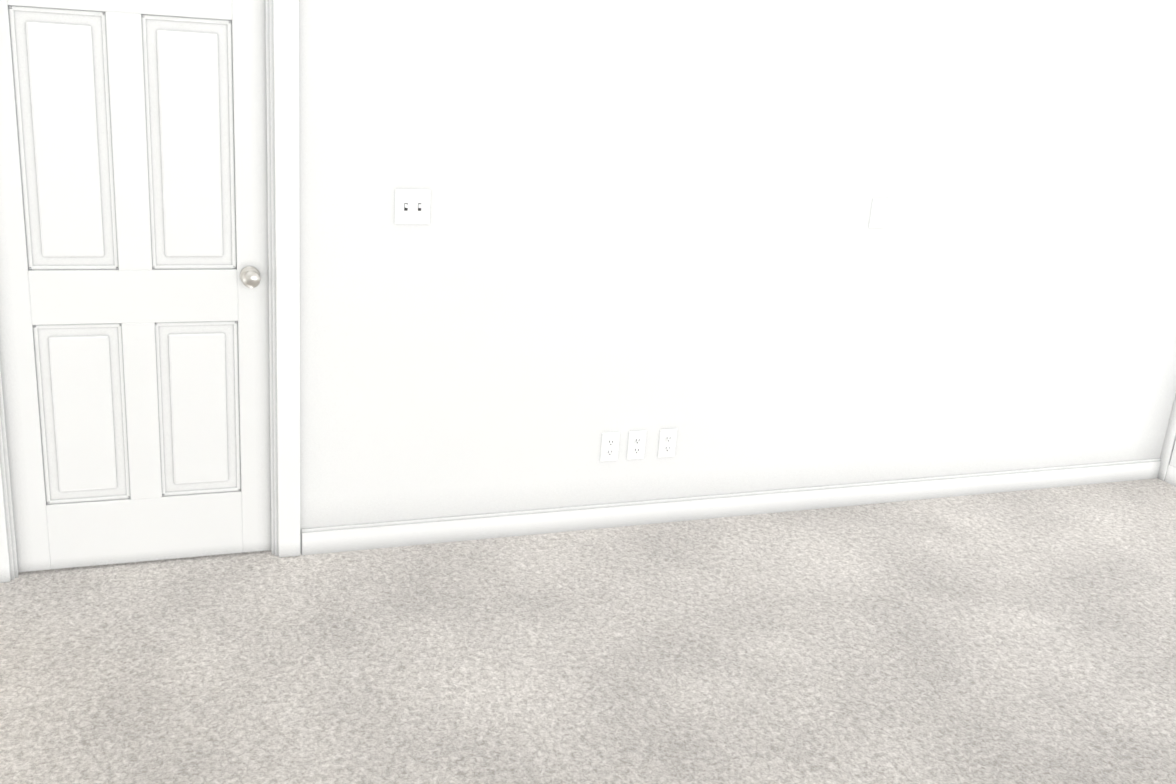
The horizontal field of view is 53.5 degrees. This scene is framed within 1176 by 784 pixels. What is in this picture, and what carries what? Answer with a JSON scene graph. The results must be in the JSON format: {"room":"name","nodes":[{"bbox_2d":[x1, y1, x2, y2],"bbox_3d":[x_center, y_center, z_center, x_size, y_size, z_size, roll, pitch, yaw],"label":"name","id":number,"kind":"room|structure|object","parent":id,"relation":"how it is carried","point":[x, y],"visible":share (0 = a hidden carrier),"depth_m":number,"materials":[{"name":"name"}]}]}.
{"room":"empty bedroom","nodes":[
{"label":"empty bedroom","id":0,"kind":"room"},
{"bbox_2d":[0,478,1175,783],"bbox_3d":[0.597,1.256,2.605,6.330,0.100,4.490,-3,20,-21],"label":"floor","id":1,"kind":"structure","parent":0,"point":[1024,636],"depth_m":3.62,"materials":[{"name":"carpet"}]},
{"bbox_2d":[299,0,1175,553],"bbox_3d":[0.445,-0.664,4.332,5.230,2.440,0.120,-3,19,-21],"label":"wall","id":2,"kind":"structure","parent":0,"point":[651,218],"depth_m":4.33,"materials":[{"name":"paint"}]},
{"bbox_2d":[0,0,270,571],"bbox_3d":[-1.421,-0.480,3.651,0.824,2.222,0.177,-3,19,-21],"label":"door","id":3,"kind":"structure","parent":2,"relation":"in","point":[134,331],"depth_m":3.67,"materials":[{"name":"paint"}]},
{"bbox_2d":[0,0,299,582],"bbox_3d":[-1.422,-0.522,3.648,0.998,2.319,0.156,-3,19,-21],"label":"door frame","id":4,"kind":"structure","parent":2,"relation":"attached to","point":[282,62],"depth_m":3.77,"materials":[{"name":"white wood"}]},
{"bbox_2d":[395,189,430,223],"bbox_3d":[-0.581,-0.614,3.869,0.118,0.116,0.017,-3,19,-21],"label":"switch plate","id":5,"kind":"object","parent":2,"relation":"attached to","point":[412,206],"visible":1,"depth_m":3.87,"materials":[{"name":"white plastic"}]},
{"bbox_2d":[600,432,619,461],"bbox_3d":[0.084,0.209,4.431,0.072,0.116,0.010,-3,19,-21],"label":"electrical outlet","id":6,"kind":"object","parent":2,"relation":"attached to","point":[609,446],"visible":1,"depth_m":4.43,"materials":[{"name":"white plastic"}]},
{"bbox_2d":[627,430,646,459],"bbox_3d":[0.187,0.204,4.470,0.072,0.116,0.010,-3,19,-21],"label":"electrical outlet","id":7,"kind":"object","parent":2,"relation":"attached to","point":[636,444],"visible":1,"depth_m":4.47,"materials":[{"name":"white plastic"}]},
{"bbox_2d":[658,429,676,457],"bbox_3d":[0.308,0.199,4.515,0.072,0.116,0.010,-3,19,-21],"label":"electrical outlet","id":8,"kind":"object","parent":2,"relation":"attached to","point":[667,442],"visible":1,"depth_m":4.51,"materials":[{"name":"white plastic"}]},
{"bbox_2d":[302,458,1160,554],"bbox_3d":[0.852,0.445,4.816,3.983,0.098,0.013,-3,19,-21],"label":"baseboard","id":9,"kind":"structure","parent":2,"relation":"attached to","point":[343,538],"depth_m":4.66,"materials":[{"name":"white wood"}]},
{"bbox_2d":[869,198,888,227],"bbox_3d":[1.129,-0.693,4.517,0.072,0.116,0.012,-3,19,-20],"label":"switch plate","id":10,"kind":"object","parent":2,"relation":"attached to","point":[879,209],"visible":1,"depth_m":4.51,"materials":[{"name":"white plastic"}]},
{"bbox_3d":[3.602,-0.090,3.338,0.120,2.440,4.530,-3,20,-21],"label":"wall","id":11,"kind":"structure","parent":0,"visible":0},
{"bbox_2d":[1157,393,1175,480],"bbox_3d":[2.924,-0.469,4.843,0.019,2.120,0.860,-3,20,-21],"label":"closet door","id":12,"kind":"structure","parent":11,"relation":"in","point":[1168,455],"depth_m":5.45,"materials":[{"name":"paint"}]},
{"bbox_2d":[1165,464,1175,486],"bbox_3d":[3.453,1.022,3.679,0.013,0.098,4.290,-3,20,-21],"label":"baseboard","id":13,"kind":"structure","parent":11,"relation":"attached to","point":[1170,477],"depth_m":5.45,"materials":[{"name":"white wood"}]}
]}

